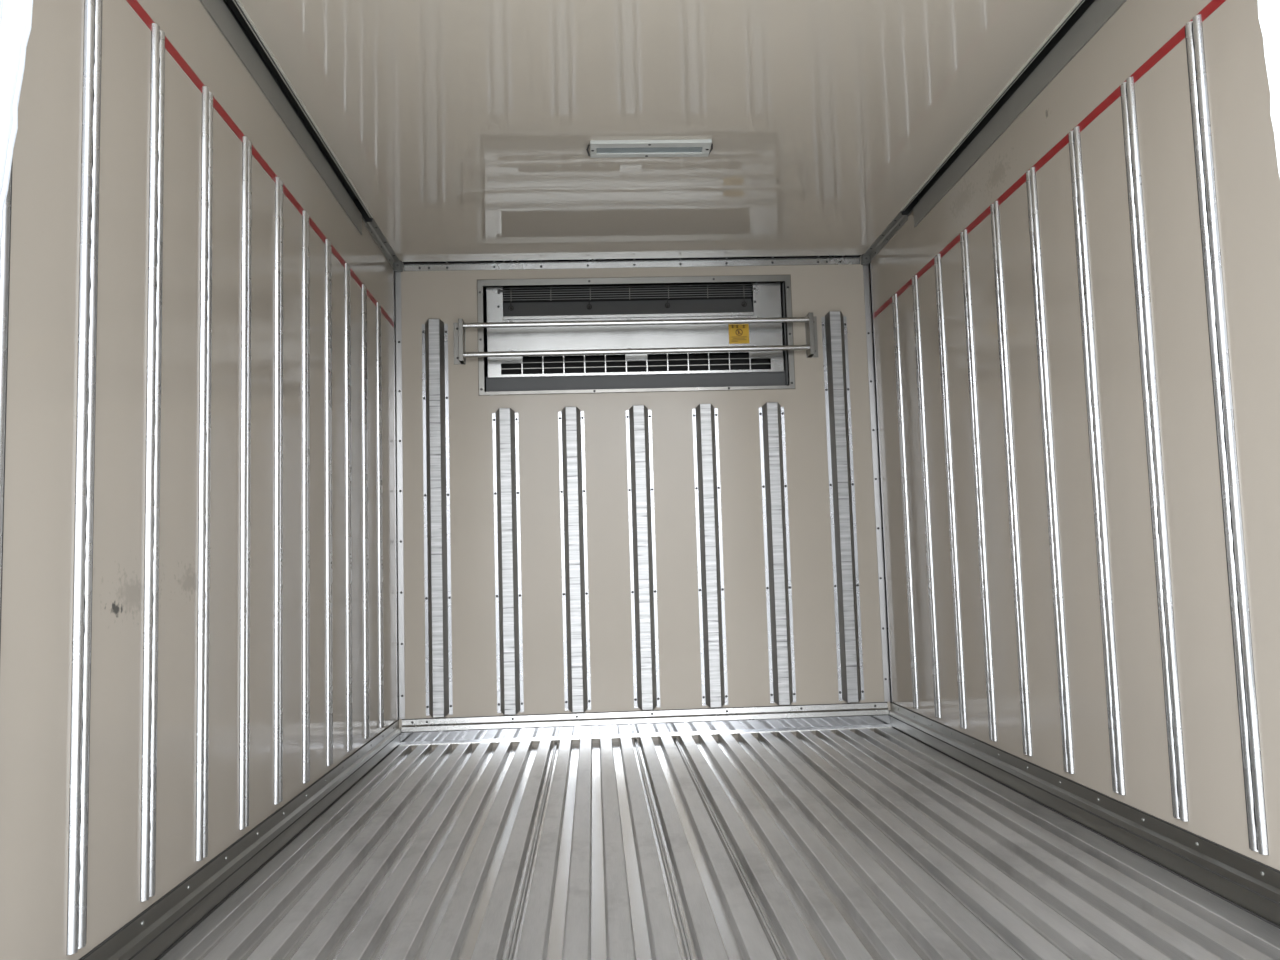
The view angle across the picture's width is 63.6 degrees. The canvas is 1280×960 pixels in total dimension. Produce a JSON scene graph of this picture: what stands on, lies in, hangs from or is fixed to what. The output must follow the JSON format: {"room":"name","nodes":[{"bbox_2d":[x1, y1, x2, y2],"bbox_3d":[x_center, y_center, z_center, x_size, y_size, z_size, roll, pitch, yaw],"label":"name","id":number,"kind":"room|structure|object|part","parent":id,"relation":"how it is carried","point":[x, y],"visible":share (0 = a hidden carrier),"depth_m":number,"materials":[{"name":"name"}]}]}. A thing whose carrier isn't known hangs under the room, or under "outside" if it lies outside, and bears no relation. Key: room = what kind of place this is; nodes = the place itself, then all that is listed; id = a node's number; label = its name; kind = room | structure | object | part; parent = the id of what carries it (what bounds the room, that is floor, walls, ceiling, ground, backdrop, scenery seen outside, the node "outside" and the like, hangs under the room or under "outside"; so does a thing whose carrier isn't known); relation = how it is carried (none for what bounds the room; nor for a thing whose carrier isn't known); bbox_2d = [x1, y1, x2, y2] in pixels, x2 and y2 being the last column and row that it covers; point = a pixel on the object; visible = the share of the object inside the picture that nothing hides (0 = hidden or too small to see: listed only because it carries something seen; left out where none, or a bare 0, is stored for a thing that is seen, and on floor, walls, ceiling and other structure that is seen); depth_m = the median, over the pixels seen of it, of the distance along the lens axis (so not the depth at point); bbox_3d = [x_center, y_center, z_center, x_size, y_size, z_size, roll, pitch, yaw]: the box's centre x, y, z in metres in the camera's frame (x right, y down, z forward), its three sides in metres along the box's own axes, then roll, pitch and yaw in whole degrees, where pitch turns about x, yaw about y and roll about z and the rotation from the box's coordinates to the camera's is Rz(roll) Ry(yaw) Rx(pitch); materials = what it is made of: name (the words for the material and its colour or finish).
{"room":"cargo space","nodes":[
{"label":"cargo space","id":0,"kind":"room"},
{"bbox_2d":[0,0,32,246],"bbox_3d":[-0.830,-0.362,1.369,0.156,1.700,0.034,-1,-5,-3],"label":"background","id":1,"kind":"object","parent":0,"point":[15,15],"visible":1,"depth_m":1.38,"materials":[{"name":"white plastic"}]},
{"bbox_2d":[0,0,396,959],"bbox_3d":[-1.016,-0.033,2.913,0.080,2.266,3.200,-1,-5,-3],"label":"wall","id":2,"kind":"structure","parent":0,"point":[40,452],"depth_m":2.04,"materials":[{"name":"beige plastic"}]},
{"bbox_2d":[0,157,12,651],"bbox_3d":[-0.903,-0.109,1.449,0.010,1.666,0.050,-1,-5,-3],"label":"wall rail","id":3,"kind":"object","parent":2,"relation":"attached to","point":[5,247],"visible":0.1,"depth_m":1.47,"materials":[{"name":"metal"}]},
{"bbox_2d":[67,0,101,954],"bbox_3d":[-0.915,-0.086,1.710,0.010,1.666,0.050,-1,-5,-3],"label":"wall rail","id":4,"kind":"object","parent":2,"relation":"attached to","point":[91,109],"visible":1,"depth_m":1.69,"materials":[{"name":"metal"}]},
{"bbox_2d":[140,23,164,901],"bbox_3d":[-0.927,-0.062,1.972,0.010,1.666,0.050,-1,-5,-3],"label":"wall rail","id":5,"kind":"object","parent":2,"relation":"attached to","point":[156,173],"visible":1,"depth_m":1.96,"materials":[{"name":"metal"}]},
{"bbox_2d":[196,86,212,860],"bbox_3d":[-0.939,-0.039,2.233,0.010,1.666,0.050,-1,-5,-3],"label":"wall rail","id":6,"kind":"object","parent":2,"relation":"attached to","point":[207,96],"visible":1,"depth_m":2.22,"materials":[{"name":"metal"}]},
{"bbox_2d":[79,719,400,959],"bbox_3d":[-0.939,0.920,2.791,0.014,0.106,3.119,-1,-5,-3],"label":"trim","id":7,"kind":"structure","parent":2,"relation":"attached to","point":[160,927],"depth_m":2.32,"materials":[{"name":"metal"}]},
{"bbox_2d":[239,136,251,829],"bbox_3d":[-0.950,-0.016,2.495,0.010,1.666,0.050,-1,-5,-3],"label":"wall rail","id":8,"kind":"object","parent":2,"relation":"attached to","point":[246,144],"visible":1,"depth_m":2.48,"materials":[{"name":"metal"}]},
{"bbox_2d":[126,0,393,326],"bbox_3d":[-0.996,-0.807,2.938,0.001,0.024,3.070,-1,-5,-3],"label":"tape","id":9,"kind":"object","parent":2,"relation":"attached to","point":[134,4],"visible":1,"depth_m":2.48,"materials":[{"name":"red plastic"}]},
{"bbox_2d":[274,177,282,803],"bbox_3d":[-0.962,0.008,2.757,0.010,1.666,0.050,-1,-5,-3],"label":"wall rail","id":10,"kind":"object","parent":2,"relation":"attached to","point":[278,519],"visible":1,"depth_m":2.74,"materials":[{"name":"metal"}]},
{"bbox_2d":[302,210,309,783],"bbox_3d":[-0.974,0.031,3.018,0.010,1.666,0.050,-1,-5,-3],"label":"wall rail","id":11,"kind":"object","parent":2,"relation":"attached to","point":[305,218],"visible":1,"depth_m":3.01,"materials":[{"name":"metal"}]},
{"bbox_2d":[325,239,332,765],"bbox_3d":[-0.986,0.054,3.280,0.010,1.666,0.050,-1,-5,-3],"label":"wall rail","id":12,"kind":"object","parent":2,"relation":"attached to","point":[328,281],"visible":1,"depth_m":3.26,"materials":[{"name":"metal"}]},
{"bbox_2d":[345,263,352,750],"bbox_3d":[-0.997,0.078,3.541,0.010,1.666,0.050,-1,-5,-3],"label":"wall rail","id":13,"kind":"object","parent":2,"relation":"attached to","point":[347,267],"visible":1,"depth_m":3.53,"materials":[{"name":"metal"}]},
{"bbox_2d":[362,284,368,738],"bbox_3d":[-1.009,0.101,3.803,0.010,1.666,0.050,-1,-5,-3],"label":"wall rail","id":14,"kind":"object","parent":2,"relation":"attached to","point":[364,288],"visible":1,"depth_m":3.79,"materials":[{"name":"metal"}]},
{"bbox_2d":[376,302,383,727],"bbox_3d":[-1.021,0.124,4.065,0.010,1.666,0.050,-1,-5,-3],"label":"wall rail","id":15,"kind":"object","parent":2,"relation":"attached to","point":[378,308],"visible":1,"depth_m":4.05,"materials":[{"name":"metal"}]},
{"bbox_2d":[366,219,399,267],"bbox_3d":[-1.046,-0.959,4.215,0.030,0.032,0.539,-1,-5,-3],"label":"trim","id":16,"kind":"structure","parent":2,"relation":"attached to","point":[372,227],"depth_m":4.20,"materials":[{"name":"grey metal"}]},
{"bbox_2d":[399,256,890,749],"bbox_3d":[0.004,0.118,4.513,2.100,2.186,0.080,-1,-5,-3],"label":"wall","id":17,"kind":"structure","parent":0,"point":[446,296],"depth_m":4.47,"materials":[{"name":"beige plastic"}]},
{"bbox_2d":[393,261,404,719],"bbox_3d":[-1.026,0.027,4.416,0.038,1.962,0.038,-1,-5,-3],"label":"trim","id":18,"kind":"structure","parent":17,"relation":"attached to","point":[398,266],"depth_m":4.43,"materials":[{"name":"metal"}]},
{"bbox_2d":[422,319,452,717],"bbox_3d":[-0.870,0.149,4.418,0.112,1.702,0.026,-1,-5,-3],"label":"wall rail","id":19,"kind":"object","parent":17,"relation":"attached to","point":[435,390],"visible":1,"depth_m":4.41,"materials":[{"name":"metal"}]},
{"bbox_2d":[492,408,523,714],"bbox_3d":[-0.566,0.340,4.415,0.112,1.304,0.026,-1,-5,-3],"label":"wall rail","id":20,"kind":"object","parent":17,"relation":"attached to","point":[506,482],"visible":1,"depth_m":4.41,"materials":[{"name":"metal"}]},
{"bbox_2d":[558,407,590,712],"bbox_3d":[-0.281,0.333,4.428,0.112,1.304,0.026,-1,-5,-3],"label":"wall post","id":21,"kind":"object","parent":17,"relation":"attached to","point":[574,558],"visible":1,"depth_m":4.42,"materials":[{"name":"metal"}]},
{"bbox_2d":[402,255,860,270],"bbox_3d":[-0.025,-0.957,4.555,2.020,0.036,0.026,-1,-5,-3],"label":"trim","id":22,"kind":"structure","parent":17,"relation":"attached to","point":[803,259],"depth_m":4.56,"materials":[{"name":"metal"}]},
{"bbox_2d":[453,312,817,364],"bbox_3d":[-0.011,-0.617,4.500,1.599,0.184,0.077,-1,-5,-3],"label":"bars","id":23,"kind":"object","parent":17,"relation":"attached to","point":[459,329],"visible":1,"depth_m":4.47,"materials":[{"name":"metal"}]},
{"bbox_3d":[-0.785,-0.594,4.500,0.052,0.184,0.003,-1,-5,-3],"label":"wall plate","id":24,"kind":"part","parent":23,"relation":"part of","materials":[{"name":"metal"}]},
{"bbox_3d":[0.759,-0.633,4.573,0.052,0.184,0.003,-1,-5,-3],"label":"wall plate","id":25,"kind":"part","parent":23,"relation":"part of","materials":[{"name":"metal"}]},
{"bbox_2d":[477,274,795,395],"bbox_3d":[-0.021,-0.627,4.672,1.388,0.518,0.275,-1,-5,-3],"label":"refrigeration unit","id":26,"kind":"object","parent":17,"relation":"attached to","point":[750,370],"visible":0.89,"depth_m":4.58,"materials":[{"name":"metal"}]},
{"bbox_3d":[-0.051,-0.768,4.611,1.109,0.074,0.042,-1,-5,-3],"label":"intake panel","id":27,"kind":"part","parent":26,"relation":"part of","materials":[{"name":"grey metal"}]},
{"bbox_2d":[501,352,770,374],"bbox_3d":[-0.015,-0.515,4.564,1.193,0.084,0.008,-1,-5,-3],"label":"grille","id":28,"kind":"object","parent":26,"relation":"attached to","point":[752,355],"depth_m":4.56,"materials":[{"name":"metal"}]},
{"bbox_2d":[486,371,785,391],"bbox_3d":[-0.011,-0.430,4.568,1.331,0.076,0.012,-1,-5,-3],"label":"drip tray","id":29,"kind":"object","parent":26,"relation":"on","point":[495,382],"depth_m":4.56,"materials":[{"name":"grey metal"}]},
{"bbox_2d":[731,325,745,339],"bbox_3d":[0.440,-0.652,4.590,0.068,0.074,0.001,-1,-5,-3],"label":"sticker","id":30,"kind":"object","parent":26,"relation":"attached to","point":[738,332],"depth_m":4.59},
{"bbox_2d":[626,405,659,709],"bbox_3d":[0.013,0.325,4.442,0.112,1.304,0.026,-1,-5,-3],"label":"wall post","id":31,"kind":"object","parent":17,"relation":"attached to","point":[645,648],"visible":1,"depth_m":4.44,"materials":[{"name":"metal"}]},
{"bbox_2d":[399,702,892,745],"bbox_3d":[0.034,1.030,4.371,2.086,0.104,0.045,-1,-5,-3],"label":"trim","id":32,"kind":"structure","parent":17,"relation":"attached to","point":[869,715],"depth_m":4.38,"materials":[{"name":"metal"}]},
{"bbox_2d":[692,404,727,707],"bbox_3d":[0.303,0.318,4.456,0.112,1.304,0.026,-1,-5,-3],"label":"wall post","id":33,"kind":"object","parent":17,"relation":"attached to","point":[714,682],"visible":1,"depth_m":4.45,"materials":[{"name":"metal"}]},
{"bbox_2d":[759,402,795,704],"bbox_3d":[0.596,0.310,4.470,0.112,1.304,0.026,-1,-5,-3],"label":"wall post","id":34,"kind":"object","parent":17,"relation":"attached to","point":[771,414],"visible":1,"depth_m":4.46,"materials":[{"name":"metal"}]},
{"bbox_2d":[821,311,864,702],"bbox_3d":[0.885,0.104,4.501,0.112,1.704,0.026,-1,-5,-3],"label":"wall rail","id":35,"kind":"object","parent":17,"relation":"attached to","point":[834,324],"visible":1,"depth_m":4.50,"materials":[{"name":"metal"}]},
{"bbox_2d":[861,254,892,701],"bbox_3d":[1.033,-0.025,4.513,0.038,1.962,0.038,-1,-5,-3],"label":"trim","id":36,"kind":"structure","parent":17,"relation":"attached to","point":[865,259],"depth_m":4.52,"materials":[{"name":"metal"}]},
{"bbox_2d":[240,0,1077,262],"bbox_3d":[0.041,-1.149,3.061,2.100,0.080,3.200,-1,-5,-3],"label":"ceiling","id":37,"kind":"structure","parent":0,"point":[465,129],"depth_m":3.07,"materials":[{"name":"beige plastic"}]},
{"bbox_2d":[199,0,372,234],"bbox_3d":[-1.000,-1.106,2.678,0.084,0.171,2.540,-1,-5,-3],"label":"ceiling track","id":38,"kind":"object","parent":37,"relation":"attached to","point":[231,18],"visible":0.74,"depth_m":2.91,"materials":[{"name":"grey metal"}]},
{"bbox_2d":[586,139,712,157],"bbox_3d":[0.032,-1.075,3.357,0.412,0.014,0.116,-1,-5,-3],"label":"recessed light","id":39,"kind":"object","parent":37,"relation":"in","point":[683,147],"visible":1,"depth_m":3.35,"materials":[{"name":"plastic"}]},
{"bbox_2d":[901,0,1126,226],"bbox_3d":[1.113,-1.159,2.778,0.084,0.171,2.540,-1,-5,-3],"label":"ceiling track","id":40,"kind":"object","parent":37,"relation":"attached to","point":[1085,18],"visible":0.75,"depth_m":3.00,"materials":[{"name":"grey metal"}]},
{"bbox_2d":[1258,0,1279,176],"bbox_3d":[1.026,-0.409,1.457,0.313,1.700,0.032,-1,-5,-3],"label":"door curtain","id":41,"kind":"object","parent":40,"relation":"hanging from","point":[1268,10],"visible":1,"depth_m":1.48,"materials":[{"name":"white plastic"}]},
{"bbox_2d":[160,728,1279,959],"bbox_3d":[0.105,0.974,2.834,2.100,0.060,3.120,-1,-5,-3],"label":"floor","id":42,"kind":"structure","parent":0,"point":[864,844],"depth_m":2.41,"materials":[{"name":"metal"}]},
{"bbox_2d":[871,0,1279,870],"bbox_3d":[1.161,-0.088,3.016,0.080,2.266,3.200,-1,-5,-3],"label":"wall","id":43,"kind":"structure","parent":0,"point":[1246,174],"depth_m":2.49,"materials":[{"name":"beige plastic"}]},
{"bbox_2d":[864,212,907,260],"bbox_3d":[1.022,-1.011,4.313,0.030,0.032,0.539,-1,-5,-3],"label":"trim","id":44,"kind":"structure","parent":43,"relation":"attached to","point":[899,220],"depth_m":4.29,"materials":[{"name":"grey metal"}]},
{"bbox_2d":[892,294,918,707],"bbox_3d":[1.066,0.072,4.162,0.010,1.666,0.050,-1,-5,-3],"label":"wall rail","id":45,"kind":"object","parent":43,"relation":"attached to","point":[894,297],"visible":1,"depth_m":4.15,"materials":[{"name":"metal"}]},
{"bbox_2d":[912,275,940,717],"bbox_3d":[1.077,0.048,3.899,0.010,1.666,0.050,-1,-5,-3],"label":"wall rail","id":46,"kind":"object","parent":43,"relation":"attached to","point":[929,556],"visible":1,"depth_m":3.88,"materials":[{"name":"metal"}]},
{"bbox_2d":[934,254,966,728],"bbox_3d":[1.089,0.025,3.635,0.010,1.666,0.050,-1,-5,-3],"label":"wall rail","id":47,"kind":"object","parent":43,"relation":"attached to","point":[937,260],"visible":1,"depth_m":3.62,"materials":[{"name":"metal"}]},
{"bbox_2d":[960,229,996,740],"bbox_3d":[1.101,0.001,3.372,0.010,1.666,0.050,-1,-5,-3],"label":"wall rail","id":48,"kind":"object","parent":43,"relation":"attached to","point":[963,235],"visible":1,"depth_m":3.36,"materials":[{"name":"metal"}]},
{"bbox_2d":[990,201,1031,755],"bbox_3d":[1.113,-0.022,3.108,0.010,1.666,0.050,-1,-5,-3],"label":"wall rail","id":49,"kind":"object","parent":43,"relation":"attached to","point":[994,208],"visible":1,"depth_m":3.10,"materials":[{"name":"metal"}]},
{"bbox_2d":[873,0,1225,318],"bbox_3d":[1.100,-0.860,3.037,0.001,0.024,3.070,-1,-5,-3],"label":"tape","id":50,"kind":"object","parent":43,"relation":"attached to","point":[1213,5],"visible":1,"depth_m":2.62,"materials":[{"name":"red plastic"}]},
{"bbox_2d":[1026,167,1074,773],"bbox_3d":[1.125,-0.046,2.845,0.010,1.666,0.050,-1,-5,-3],"label":"wall rail","id":51,"kind":"object","parent":43,"relation":"attached to","point":[1050,480],"visible":1,"depth_m":2.83,"materials":[{"name":"metal"}]},
{"bbox_2d":[889,702,1279,928],"bbox_3d":[1.144,0.868,2.889,0.014,0.106,3.119,-1,-5,-3],"label":"trim","id":52,"kind":"structure","parent":43,"relation":"attached to","point":[1250,885],"depth_m":2.49,"materials":[{"name":"metal"}]},
{"bbox_2d":[1068,126,1125,794],"bbox_3d":[1.137,-0.069,2.581,0.010,1.666,0.050,-1,-5,-3],"label":"wall rail","id":53,"kind":"object","parent":43,"relation":"attached to","point":[1099,504],"visible":1,"depth_m":2.57,"materials":[{"name":"metal"}]},
{"bbox_2d":[1120,77,1188,821],"bbox_3d":[1.149,-0.093,2.318,0.010,1.666,0.050,-1,-5,-3],"label":"wall rail","id":54,"kind":"object","parent":43,"relation":"attached to","point":[1127,89],"visible":1,"depth_m":2.31,"materials":[{"name":"metal"}]},
{"bbox_2d":[1185,14,1268,854],"bbox_3d":[1.161,-0.116,2.054,0.010,1.666,0.050,-1,-5,-3],"label":"wall rail","id":55,"kind":"object","parent":43,"relation":"attached to","point":[1211,253],"visible":1,"depth_m":2.04,"materials":[{"name":"metal"}]}
]}

